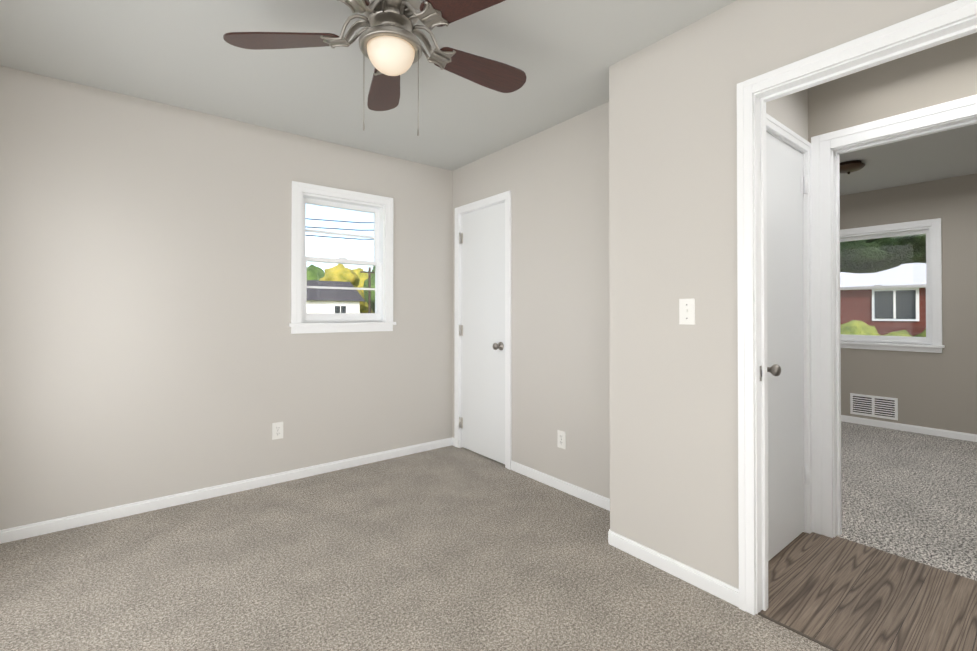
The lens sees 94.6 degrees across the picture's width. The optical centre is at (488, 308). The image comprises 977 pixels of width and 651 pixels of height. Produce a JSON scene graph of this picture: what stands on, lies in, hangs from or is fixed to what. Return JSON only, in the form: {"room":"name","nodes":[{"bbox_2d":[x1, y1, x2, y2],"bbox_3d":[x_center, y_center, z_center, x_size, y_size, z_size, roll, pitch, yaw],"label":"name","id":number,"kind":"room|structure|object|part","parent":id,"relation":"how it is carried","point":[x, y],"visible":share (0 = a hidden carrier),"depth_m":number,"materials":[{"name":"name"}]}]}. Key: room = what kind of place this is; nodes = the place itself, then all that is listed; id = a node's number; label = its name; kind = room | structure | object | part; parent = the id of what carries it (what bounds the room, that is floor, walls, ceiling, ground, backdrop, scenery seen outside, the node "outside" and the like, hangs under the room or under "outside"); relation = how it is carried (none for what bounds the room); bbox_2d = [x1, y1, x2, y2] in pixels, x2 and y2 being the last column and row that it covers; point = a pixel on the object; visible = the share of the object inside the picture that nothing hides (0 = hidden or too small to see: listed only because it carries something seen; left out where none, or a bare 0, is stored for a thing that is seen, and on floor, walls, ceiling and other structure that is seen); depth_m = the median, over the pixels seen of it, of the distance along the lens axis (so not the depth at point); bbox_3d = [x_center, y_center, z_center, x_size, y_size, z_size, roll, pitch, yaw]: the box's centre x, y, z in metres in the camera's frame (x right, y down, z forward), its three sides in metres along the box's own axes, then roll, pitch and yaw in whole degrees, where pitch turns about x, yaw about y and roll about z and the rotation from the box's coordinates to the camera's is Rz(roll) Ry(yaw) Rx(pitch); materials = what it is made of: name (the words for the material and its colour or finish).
{"room":"empty bedroom","nodes":[
{"label":"empty bedroom","id":0,"kind":"room"},
{"bbox_2d":[0,66,452,529],"bbox_3d":[0.012,-0.011,4.351,6.880,2.440,0.120,0,-1,-38],"label":"wall","id":1,"kind":"structure","parent":0,"point":[152,346],"depth_m":2.76,"materials":[{"name":"paint"}]},
{"bbox_2d":[0,437,453,543],"bbox_3d":[-1.425,1.166,3.112,2.841,0.068,0.035,0,-1,-38],"label":"baseboard","id":2,"kind":"structure","parent":1,"relation":"attached to","point":[73,521],"depth_m":2.81,"materials":[{"name":"white wood"}]},
{"bbox_2d":[272,422,282,439],"bbox_3d":[-1.453,0.840,3.109,0.070,0.114,0.008,0,-1,-38],"label":"outlet","id":3,"kind":"object","parent":1,"relation":"attached to","point":[277,430],"visible":1,"depth_m":3.11,"materials":[{"name":"white plastic"}]},
{"bbox_2d":[289,181,395,333],"bbox_3d":[-1.108,-0.361,3.443,0.805,1.074,0.165,0,-1,-38],"label":"bedroom window","id":4,"kind":"structure","parent":1,"relation":"in","point":[304,321],"depth_m":3.42,"materials":[{"name":"white"}]},
{"bbox_3d":[-1.128,-0.366,3.469,0.575,0.857,0.035,0,-1,-38],"label":"glass","id":5,"kind":"part","parent":4,"relation":"part of","materials":[{"name":"white"}]},
{"bbox_3d":[-1.128,-0.366,3.469,0.609,0.897,0.060,0,-1,-38],"label":"sash","id":6,"kind":"part","parent":4,"relation":"part of","materials":[{"name":"white"}]},
{"bbox_2d":[0,421,976,650],"bbox_3d":[1.500,1.225,2.452,6.880,0.060,5.100,0,-1,-38],"label":"floor","id":7,"kind":"structure","parent":0,"point":[450,548],"depth_m":2.09,"materials":[{"name":"beige carpet"}]},
{"bbox_2d":[758,612,838,650],"bbox_3d":[1.289,1.185,1.460,0.014,0.004,0.781,0,-1,-38],"label":"threshold strip","id":8,"kind":"object","parent":7,"relation":"on","point":[798,632],"visible":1,"depth_m":1.65,"materials":[{"name":"brown"}]},
{"bbox_2d":[0,0,976,195],"bbox_3d":[1.494,-1.295,2.479,6.880,0.100,5.120,0,-1,-38],"label":"ceiling","id":9,"kind":"structure","parent":0,"point":[563,55],"depth_m":2.33,"materials":[{"name":"paint"}]},
{"bbox_2d":[223,0,526,135],"bbox_3d":[-0.340,-0.963,1.779,1.222,0.575,1.251,0,-1,-38],"label":"ceiling fan","id":10,"kind":"object","parent":9,"relation":"hanging from","point":[391,47],"visible":1,"depth_m":1.75,"materials":[{"name":"brown wood"}]},
{"bbox_3d":[-0.381,-0.969,1.763,0.184,0.092,0.184,0,-1,-38],"label":"globe","id":11,"kind":"part","parent":10,"relation":"part of","materials":[{"name":"beige glass"}]},
{"bbox_2d":[840,160,865,173],"bbox_3d":[3.056,-1.189,3.823,0.220,0.092,0.220,0,-1,-38],"label":"light","id":12,"kind":"object","parent":9,"relation":"attached to","point":[849,167],"visible":0.85,"depth_m":3.76,"materials":[{"name":"brown metal"}]},
{"bbox_2d":[453,102,609,498],"bbox_3d":[0.314,-0.019,3.289,0.100,2.440,1.922,0,-1,-38],"label":"wall","id":13,"kind":"structure","parent":0,"point":[554,180],"depth_m":3.01,"materials":[{"name":"paint"}]},
{"bbox_2d":[459,233,462,427],"bbox_3d":[-0.239,0.185,3.906,0.016,1.698,0.040,0,-1,-38],"label":"closet door hinge","id":14,"kind":"object","parent":13,"relation":"attached to","point":[461,238],"visible":1,"depth_m":3.91,"materials":[{"name":"silver metal"}]},
{"bbox_2d":[461,202,504,463],"bbox_3d":[-0.037,0.184,3.691,0.035,2.015,0.609,0,-1,-38],"label":"closet door","id":15,"kind":"structure","parent":13,"relation":"in","point":[483,324],"depth_m":3.67,"materials":[{"name":"white wood"}]},
{"bbox_2d":[492,342,503,349],"bbox_3d":[0.068,0.287,3.470,0.072,0.066,0.066,0,-1,-38],"label":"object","id":16,"kind":"structure","parent":15,"relation":"attached to","point":[499,346],"depth_m":3.47,"materials":[{"name":"grey metal"}]},
{"bbox_2d":[454,190,511,469],"bbox_3d":[-0.024,0.158,3.701,0.120,2.092,0.739,0,-1,-38],"label":"door frame","id":17,"kind":"structure","parent":13,"relation":"attached to","point":[505,197],"depth_m":3.56,"materials":[{"name":"white wood"}]},
{"bbox_2d":[511,461,609,510],"bbox_3d":[0.517,1.164,2.931,0.015,0.068,1.123,0,-1,-38],"label":"baseboard","id":18,"kind":"structure","parent":13,"relation":"attached to","point":[586,495],"depth_m":2.95,"materials":[{"name":"white wood"}]},
{"bbox_2d":[557,430,565,448],"bbox_3d":[0.483,0.864,2.982,0.008,0.114,0.070,0,-1,-38],"label":"outlet","id":19,"kind":"object","parent":13,"relation":"attached to","point":[561,439],"visible":1,"depth_m":2.98,"materials":[{"name":"white plastic"}]},
{"bbox_2d":[609,58,626,537],"bbox_3d":[0.815,-0.026,2.396,0.419,2.440,0.100,0,-1,-38],"label":"wall","id":20,"kind":"structure","parent":0,"point":[617,287],"depth_m":2.27,"materials":[{"name":"paint"}]},
{"bbox_2d":[608,529,738,606],"bbox_3d":[0.805,1.158,2.053,0.015,0.068,0.641,0,-1,-38],"label":"baseboard","id":21,"kind":"structure","parent":20,"relation":"attached to","point":[705,582],"depth_m":2.00,"materials":[{"name":"white wood"}]},
{"bbox_2d":[766,89,807,140],"bbox_3d":[1.368,-0.027,2.218,0.868,2.440,0.100,0,-1,-38],"label":"wall","id":22,"kind":"structure","parent":0,"point":[790,111],"depth_m":2.32,"materials":[{"name":"paint"}]},
{"bbox_2d":[766,132,809,560],"bbox_3d":[1.452,0.174,2.234,0.619,2.015,0.058,0,-1,-38],"label":"door","id":23,"kind":"structure","parent":22,"relation":"in","point":[785,353],"depth_m":2.25,"materials":[{"name":"white wood"}]},
{"bbox_2d":[767,364,780,375],"bbox_3d":[1.287,0.277,2.050,0.066,0.066,0.072,0,-1,-38],"label":"door knob","id":24,"kind":"object","parent":23,"relation":"attached to","point":[774,370],"depth_m":2.02,"materials":[{"name":"grey metal"}]},
{"bbox_3d":[1.688,0.109,2.398,0.045,1.648,0.023,0,-1,-38],"label":"linen door hinge","id":25,"kind":"part","parent":23,"relation":"part of","materials":[{"name":"white wood"}]},
{"bbox_2d":[626,0,956,588],"bbox_3d":[1.573,-0.035,1.165,0.114,2.440,2.772,0,-1,-38],"label":"wall","id":26,"kind":"structure","parent":0,"point":[681,243],"depth_m":1.96,"materials":[{"name":"paint"}]},
{"bbox_3d":[0.869,0.011,1.977,0.014,0.114,0.070,0,-1,-38],"label":"light switch plate","id":27,"kind":"part","parent":26,"relation":"part of","materials":[{"name":"white plastic"}]},
{"bbox_2d":[737,0,976,614],"bbox_3d":[1.322,0.142,1.493,0.140,2.092,0.885,0,-1,-38],"label":"door frame","id":28,"kind":"structure","parent":26,"relation":"attached to","point":[957,19],"depth_m":1.77,"materials":[{"name":"white wood"}]},
{"bbox_2d":[760,366,761,380],"bbox_3d":[1.083,0.255,1.788,0.030,0.060,0.003,0,-1,-38],"label":"strike plate","id":29,"kind":"object","parent":28,"relation":"attached to","point":[760,373],"visible":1,"depth_m":1.78,"materials":[{"name":"silver metal"}]},
{"bbox_2d":[760,532,976,650],"bbox_3d":[1.968,1.217,1.395,0.988,0.060,2.860,0,-1,-38],"label":"floor","id":30,"kind":"structure","parent":0,"point":[839,593],"depth_m":1.85,"materials":[{"name":"brown wood"}]},
{"bbox_2d":[808,32,976,142],"bbox_3d":[1.680,-0.024,2.604,0.100,2.440,4.900,0,-1,-38],"label":"wall","id":31,"kind":"structure","parent":0,"point":[939,74],"depth_m":2.17,"materials":[{"name":"paint"}]},
{"bbox_2d":[766,94,976,537],"bbox_3d":[1.768,0.131,1.920,0.847,2.120,1.060,0,-1,-38],"label":"door frame","id":32,"kind":"structure","parent":31,"relation":"attached to","point":[827,149],"depth_m":2.38,"materials":[{"name":"white wood"}]},
{"bbox_2d":[840,174,976,433],"bbox_3d":[4.155,-0.010,4.553,0.120,2.440,5.100,0,-1,-38],"label":"wall","id":33,"kind":"structure","parent":0,"point":[933,390],"depth_m":4.29,"materials":[{"name":"paint"}]},
{"bbox_2d":[850,393,897,419],"bbox_3d":[3.980,1.006,4.662,0.010,0.220,0.380,0,-1,-38],"label":"air vent","id":34,"kind":"object","parent":33,"relation":"in","point":[875,406],"visible":1,"depth_m":4.65,"materials":[{"name":"white metal"}]},
{"bbox_2d":[840,218,944,352],"bbox_3d":[4.034,-0.219,4.672,0.165,1.279,0.985,0,-1,-38],"label":"window","id":35,"kind":"structure","parent":33,"relation":"in","point":[932,339],"depth_m":4.46,"materials":[{"name":"white"}]},
{"bbox_3d":[4.060,-0.225,4.692,0.035,1.062,0.755,0,-1,-38],"label":"glass","id":36,"kind":"part","parent":35,"relation":"part of","materials":[{"name":"white"}]},
{"bbox_2d":[841,415,976,441],"bbox_3d":[4.118,1.176,4.483,0.013,0.068,4.850,0,-1,-38],"label":"baseboard","id":37,"kind":"structure","parent":33,"relation":"attached to","point":[920,429],"depth_m":4.41,"materials":[{"name":"white wood"}]},
{"label":"outside","id":38,"kind":"structure","parent":0,"visible":0},
{"bbox_3d":[-7.658,2.349,57.160,220.000,0.200,220.000,0,-1,-38],"label":"ground","id":39,"kind":"structure","parent":38,"visible":0},
{"bbox_2d":[307,265,324,279],"bbox_3d":[-30.175,-2.545,75.692,8.728,9.902,7.447,0,-1,-38],"label":"tree","id":40,"kind":"object","parent":39,"relation":"on","point":[321,273],"depth_m":73.64,"materials":[{"name":"green plant"}]},
{"bbox_2d":[307,280,364,312],"bbox_3d":[-16.283,-0.174,37.152,10.000,4.550,6.700,0,-1,-38],"label":"house","id":41,"kind":"structure","parent":39,"relation":"on","point":[321,295],"depth_m":36.85,"materials":[{"name":"white"}]},
{"bbox_2d":[319,264,365,311],"bbox_3d":[-16.088,-1.383,48.440,5.156,7.169,5.210,0,-1,-38],"label":"tree","id":42,"kind":"object","parent":39,"relation":"on","point":[353,275],"depth_m":47.07,"materials":[{"name":"yellow plant"}]},
{"bbox_2d":[352,268,374,312],"bbox_3d":[-17.546,-1.665,62.633,7.226,7.940,6.928,0,-1,-38],"label":"tree","id":43,"kind":"object","parent":39,"relation":"on","point":[361,281],"depth_m":60.35,"materials":[{"name":"yellow plant"}]},
{"bbox_2d":[360,267,373,312],"bbox_3d":[-10.078,-0.716,38.181,1.600,5.650,0.220,0,-1,-38],"label":"utility pole","id":44,"kind":"object","parent":39,"relation":"on","point":[369,286],"depth_m":38.10,"materials":[{"name":"brown"}]},
{"bbox_2d":[363,266,374,311],"bbox_3d":[-9.918,-2.312,45.914,5.598,8.978,4.599,0,-1,-38],"label":"tree","id":45,"kind":"object","parent":39,"relation":"on","point":[372,291],"depth_m":44.22,"materials":[{"name":"green plant"}]},
{"bbox_2d":[840,320,925,336],"bbox_3d":[13.667,1.268,14.950,1.693,1.767,5.983,0,-1,-38],"label":"shrubs","id":46,"kind":"object","parent":39,"relation":"on","point":[856,330],"depth_m":15.38,"materials":[{"name":"green plant"}]},
{"bbox_2d":[840,263,925,336],"bbox_3d":[17.662,-0.161,18.565,8.700,4.250,14.700,0,-1,-38],"label":"brick house","id":47,"kind":"structure","parent":39,"relation":"on","point":[906,322],"depth_m":16.39,"materials":[{"name":"red brick"}]},
{"bbox_2d":[840,234,925,273],"bbox_3d":[6.682,-1.930,8.948,2.497,7.662,5.064,0,-1,-38],"label":"trees","id":48,"kind":"object","parent":39,"relation":"on","point":[873,250],"depth_m":7.81,"materials":[{"name":"green plant"}]},
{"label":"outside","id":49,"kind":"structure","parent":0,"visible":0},
{"bbox_2d":[305,218,373,239],"bbox_3d":[-2.835,-1.804,9.965,3.302,0.614,0.174,0,-1,-38],"label":"power lines","id":50,"kind":"structure","parent":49,"point":[338,228],"depth_m":9.68,"materials":[{"name":"black"}]}
]}

